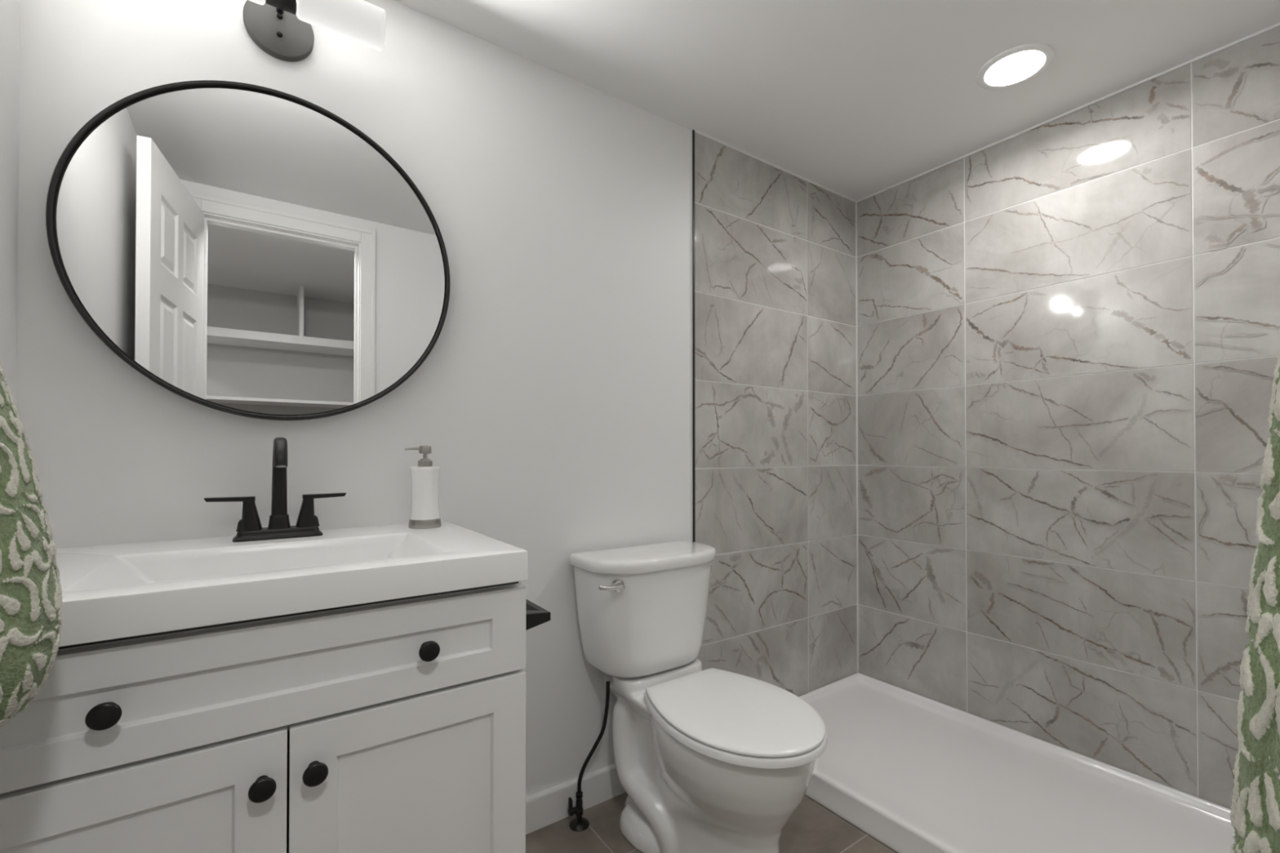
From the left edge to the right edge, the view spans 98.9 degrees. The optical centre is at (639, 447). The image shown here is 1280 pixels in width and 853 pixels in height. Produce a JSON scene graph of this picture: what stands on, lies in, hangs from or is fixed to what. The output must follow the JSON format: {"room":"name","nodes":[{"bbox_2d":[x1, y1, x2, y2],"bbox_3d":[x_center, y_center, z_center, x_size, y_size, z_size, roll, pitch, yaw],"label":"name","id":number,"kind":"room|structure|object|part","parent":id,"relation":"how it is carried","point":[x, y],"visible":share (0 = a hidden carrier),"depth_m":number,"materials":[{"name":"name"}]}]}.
{"room":"bathroom","nodes":[
{"label":"bathroom","id":0,"kind":"room"},
{"bbox_2d":[0,0,20,404],"bbox_3d":[-0.702,-0.026,0.292,0.100,2.175,1.616,0,-1,-35],"label":"wall","id":1,"kind":"structure","parent":0,"point":[10,10],"depth_m":0.95,"materials":[{"name":"white paint"}]},
{"bbox_3d":[-0.704,-0.174,0.454,0.080,0.150,0.133,0,-1,-35],"label":"towel ring","id":2,"kind":"object","parent":1,"relation":"attached to","visible":0},
{"bbox_2d":[0,360,62,727],"bbox_3d":[-0.654,0.043,0.485,0.195,0.410,0.253,0,-1,-35],"label":"hanging towel","id":3,"kind":"object","parent":2,"relation":"hanging from","point":[31,597],"visible":1,"depth_m":0.50,"materials":[{"name":"green fabric"}]},
{"bbox_2d":[16,0,857,796],"bbox_3d":[-0.149,-0.013,1.717,2.635,2.175,0.107,0,-1,-35],"label":"wall","id":4,"kind":"structure","parent":0,"point":[551,399],"depth_m":1.57,"materials":[{"name":"white paint"}]},
{"bbox_2d":[45,80,449,420],"bbox_3d":[-0.785,-0.416,1.201,0.714,0.714,0.034,0,-1,-35],"label":"wall mirror","id":5,"kind":"object","parent":4,"relation":"attached to","point":[246,250],"visible":1,"depth_m":1.16,"materials":[{"name":"black mirror"}]},
{"bbox_2d":[243,0,386,62],"bbox_3d":[-0.754,-0.927,1.148,0.379,0.131,0.164,0,-1,-35],"label":"vanity light","id":6,"kind":"object","parent":4,"relation":"attached to","point":[282,29],"visible":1,"depth_m":1.18,"materials":[{"name":"black metal"}]},
{"bbox_3d":[-0.819,-0.932,1.052,0.163,0.079,0.079,0,-1,-35],"label":"lamp shade","id":7,"kind":"part","parent":6,"relation":"part of","materials":[{"name":"white glass"}]},
{"bbox_3d":[-0.751,-0.931,1.143,0.053,0.068,0.140,0,-1,-35],"label":"arm","id":8,"kind":"part","parent":6,"relation":"part of","materials":[{"name":"black metal"}]},
{"bbox_3d":[-0.641,-0.931,1.175,0.163,0.079,0.079,0,-1,-35],"label":"lamp shade","id":9,"kind":"part","parent":6,"relation":"part of","materials":[{"name":"white glass"}]},
{"bbox_2d":[525,763,625,834],"bbox_3d":[-0.155,1.027,1.637,0.814,0.092,0.016,0,-1,-35],"label":"baseboard","id":10,"kind":"structure","parent":4,"relation":"attached to","point":[544,808],"depth_m":1.59,"materials":[{"name":"white paint"}]},
{"bbox_2d":[692,129,694,542],"bbox_3d":[0.182,-0.012,1.890,0.008,2.175,0.014,0,-1,-35],"label":"trim","id":11,"kind":"structure","parent":4,"relation":"attached to","point":[693,131],"depth_m":1.89,"materials":[{"name":"black"}]},
{"bbox_2d":[525,791,898,852],"bbox_3d":[-0.067,1.106,-0.307,5.000,0.100,3.506,0,-1,-35],"label":"floor","id":12,"kind":"structure","parent":0,"point":[812,828],"depth_m":1.51,"materials":[{"name":"tile"}]},
{"bbox_2d":[0,581,525,852],"bbox_3d":[-0.646,0.654,0.986,0.736,0.827,0.528,0,-1,-35],"label":"vanity cabinet","id":13,"kind":"object","parent":12,"relation":"on","point":[393,726],"visible":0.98,"depth_m":0.80,"materials":[{"name":"white paint"}]},
{"bbox_3d":[-0.660,0.328,0.675,0.032,0.032,0.029,0,-1,-35],"label":"knob","id":14,"kind":"part","parent":13,"relation":"part of","materials":[{"name":"black metal"}]},
{"bbox_3d":[-0.669,0.682,0.696,0.367,0.542,0.020,0,-1,-35],"label":"door","id":15,"kind":"part","parent":13,"relation":"part of","materials":[{"name":"white paint"}]},
{"bbox_3d":[-0.528,0.475,0.765,0.032,0.032,0.029,0,-1,-35],"label":"knob","id":16,"kind":"part","parent":13,"relation":"part of","materials":[{"name":"black metal"}]},
{"bbox_3d":[-0.652,0.246,0.997,0.722,0.011,0.458,0,-1,-35],"label":"recessed rail","id":17,"kind":"part","parent":13,"relation":"part of","materials":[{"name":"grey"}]},
{"bbox_2d":[55,520,528,646],"bbox_3d":[-0.661,0.236,0.985,0.758,0.099,0.520,0,-1,-35],"label":"sink","id":18,"kind":"object","parent":13,"relation":"in","point":[109,592],"visible":0.84,"depth_m":0.88,"materials":[{"name":"white ceramic"}]},
{"bbox_2d":[204,437,346,542],"bbox_3d":[-0.733,0.084,1.114,0.247,0.208,0.127,0,-1,-35],"label":"faucet","id":19,"kind":"object","parent":18,"relation":"on","point":[249,528],"visible":1,"depth_m":1.13,"materials":[{"name":"black metal"}]},
{"bbox_3d":[-0.821,0.104,1.097,0.082,0.010,0.020,0,-1,-35],"label":"lever","id":20,"kind":"part","parent":19,"relation":"part of","materials":[{"name":"black metal"}]},
{"bbox_3d":[-0.792,0.138,1.116,0.036,0.060,0.034,0,-1,-35],"label":"handle","id":21,"kind":"part","parent":19,"relation":"part of","materials":[{"name":"black metal"}]},
{"bbox_3d":[-0.754,0.178,1.143,0.156,0.020,0.054,0,-1,-35],"label":"plate","id":22,"kind":"part","parent":19,"relation":"part of","materials":[{"name":"black metal"}]},
{"bbox_3d":[-0.754,0.155,1.143,0.041,0.027,0.039,0,-1,-35],"label":"spout","id":23,"kind":"part","parent":19,"relation":"part of","materials":[{"name":"black metal"}]},
{"bbox_3d":[-0.730,0.074,1.109,0.030,0.188,0.114,0,-1,-35],"label":"spout","id":24,"kind":"part","parent":19,"relation":"part of","materials":[{"name":"black metal"}]},
{"bbox_3d":[-0.715,0.139,1.170,0.036,0.060,0.034,0,-1,-35],"label":"handle","id":25,"kind":"part","parent":19,"relation":"part of","materials":[{"name":"black metal"}]},
{"bbox_3d":[-0.686,0.105,1.191,0.082,0.010,0.020,0,-1,-35],"label":"lever","id":26,"kind":"part","parent":19,"relation":"part of","materials":[{"name":"black metal"}]},
{"bbox_2d":[404,445,440,528],"bbox_3d":[-0.512,0.092,1.304,0.073,0.194,0.073,0,-1,10],"label":"soap dispenser","id":27,"kind":"object","parent":18,"relation":"on","point":[424,513],"visible":1,"depth_m":1.28,"materials":[{"name":"white ceramic"}]},
{"bbox_2d":[409,466,439,519],"bbox_3d":[-0.512,0.108,1.304,0.069,0.124,0.069,0,-1,-35],"label":"bottle","id":28,"kind":"object","parent":27,"relation":"on","point":[424,504],"depth_m":1.28,"materials":[{"name":"white ceramic"}]},
{"bbox_3d":[-0.476,0.475,0.802,0.032,0.032,0.029,0,-1,-35],"label":"knob","id":29,"kind":"part","parent":13,"relation":"part of","materials":[{"name":"black metal"}]},
{"bbox_3d":[-0.365,0.684,0.907,0.366,0.542,0.020,0,-1,-35],"label":"door","id":30,"kind":"part","parent":13,"relation":"part of","materials":[{"name":"white paint"}]},
{"bbox_3d":[-0.346,0.330,0.893,0.032,0.032,0.029,0,-1,-35],"label":"knob","id":31,"kind":"part","parent":13,"relation":"part of","materials":[{"name":"black metal"}]},
{"bbox_2d":[525,599,551,630],"bbox_3d":[-0.266,0.347,1.166,0.088,0.042,0.191,0,-1,-35],"label":"toilet paper holder","id":32,"kind":"object","parent":13,"relation":"attached to","point":[535,615],"visible":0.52,"depth_m":1.11,"materials":[{"name":"black metal"}]},
{"bbox_3d":[-0.224,0.347,1.105,0.088,0.042,0.042,0,-1,-35],"label":"post","id":33,"kind":"part","parent":32,"relation":"part of","materials":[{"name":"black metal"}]},
{"bbox_2d":[567,673,611,831],"bbox_3d":[-0.142,0.857,1.555,0.124,0.432,0.057,0,-1,5],"label":"water supply valve","id":34,"kind":"object","parent":12,"relation":"on","point":[578,824],"visible":0.98,"depth_m":1.55,"materials":[{"name":"black metal"}]},
{"bbox_3d":[-0.195,1.013,1.541,0.011,0.048,0.020,0,-1,-35],"label":"handle","id":35,"kind":"part","parent":34,"relation":"part of","materials":[{"name":"black metal"}]},
{"bbox_2d":[568,540,827,852],"bbox_3d":[0.142,0.688,1.436,0.452,0.766,0.694,0,-1,-30],"label":"toilet","id":36,"kind":"object","parent":12,"relation":"on","point":[712,760],"visible":1,"depth_m":1.44,"materials":[{"name":"white ceramic"}]},
{"bbox_3d":[-0.074,0.368,1.434,0.074,0.022,0.018,0,-1,-35],"label":"handle","id":37,"kind":"part","parent":36,"relation":"part of","materials":[{"name":"silver metal"}]},
{"bbox_3d":[-0.059,0.370,1.465,0.033,0.033,0.017,0,-1,-35],"label":"flush lever","id":38,"kind":"part","parent":36,"relation":"part of","materials":[{"name":"silver metal"}]},
{"bbox_3d":[0.033,0.494,1.633,0.419,0.295,0.205,0,-1,-35],"label":"tank","id":39,"kind":"part","parent":36,"relation":"part of","materials":[{"name":"white ceramic"}]},
{"bbox_3d":[0.036,0.326,1.630,0.445,0.039,0.224,0,-1,-35],"label":"tank lid","id":40,"kind":"part","parent":36,"relation":"part of","materials":[{"name":"white ceramic"}]},
{"bbox_3d":[0.170,0.859,1.450,0.355,0.425,0.641,0,-1,-35],"label":"bowl","id":41,"kind":"part","parent":36,"relation":"part of","materials":[{"name":"white ceramic"}]},
{"bbox_3d":[0.239,0.646,1.353,0.360,0.016,0.446,0,-1,-35],"label":"seat lid","id":42,"kind":"part","parent":36,"relation":"part of","materials":[{"name":"white plastic"}]},
{"bbox_3d":[0.239,0.665,1.353,0.368,0.024,0.454,0,-1,-35],"label":"seat","id":43,"kind":"part","parent":36,"relation":"part of","materials":[{"name":"white plastic"}]},
{"bbox_2d":[798,672,1235,852],"bbox_3d":[1.069,1.028,1.578,0.782,0.090,1.498,0,-1,-35],"label":"shower pan","id":44,"kind":"object","parent":12,"relation":"on","point":[916,773],"visible":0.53,"depth_m":1.61,"materials":[{"name":"white plastic"}]},
{"bbox_2d":[394,0,1279,200],"bbox_3d":[-0.096,-1.169,-0.245,5.000,0.100,3.406,0,-1,-35],"label":"ceiling","id":45,"kind":"structure","parent":0,"point":[856,100],"depth_m":1.55,"materials":[{"name":"white paint"}]},
{"bbox_2d":[976,43,1054,89],"bbox_3d":[1.085,-1.098,1.586,0.188,0.008,0.188,0,-1,-35],"label":"recessed light","id":46,"kind":"object","parent":45,"relation":"in","point":[1015,66],"visible":1,"depth_m":1.57,"materials":[{"name":"white paint"}]},
{"bbox_2d":[857,26,1279,808],"bbox_3d":[1.394,-0.047,1.813,0.010,2.105,1.500,0,-1,-35],"label":"wall","id":47,"kind":"structure","parent":0,"point":[1068,326],"depth_m":1.75,"materials":[{"name":"tile"}]},
{"bbox_2d":[694,22,1279,672],"bbox_3d":[1.004,-0.050,1.543,0.943,2.105,1.501,0,-1,-35],"label":"trim","id":48,"kind":"structure","parent":47,"relation":"attached to","point":[1276,25],"depth_m":2.06,"materials":[{"name":"white"}]},
{"bbox_3d":[0.810,-0.025,0.426,2.535,2.175,0.110,0,-1,-35],"label":"wall","id":49,"kind":"structure","parent":0,"visible":0},
{"bbox_3d":[0.483,-0.190,0.316,0.133,0.150,0.080,0,-1,-35],"label":"towel ring","id":50,"kind":"object","parent":49,"relation":"attached to","visible":0},
{"bbox_2d":[1230,351,1279,852],"bbox_3d":[0.463,0.122,0.339,0.246,0.600,0.137,0,-1,-35],"label":"towel","id":51,"kind":"object","parent":50,"relation":"hanging from","point":[1255,815],"visible":1,"depth_m":0.34,"materials":[{"name":"green fabric"}]}
]}

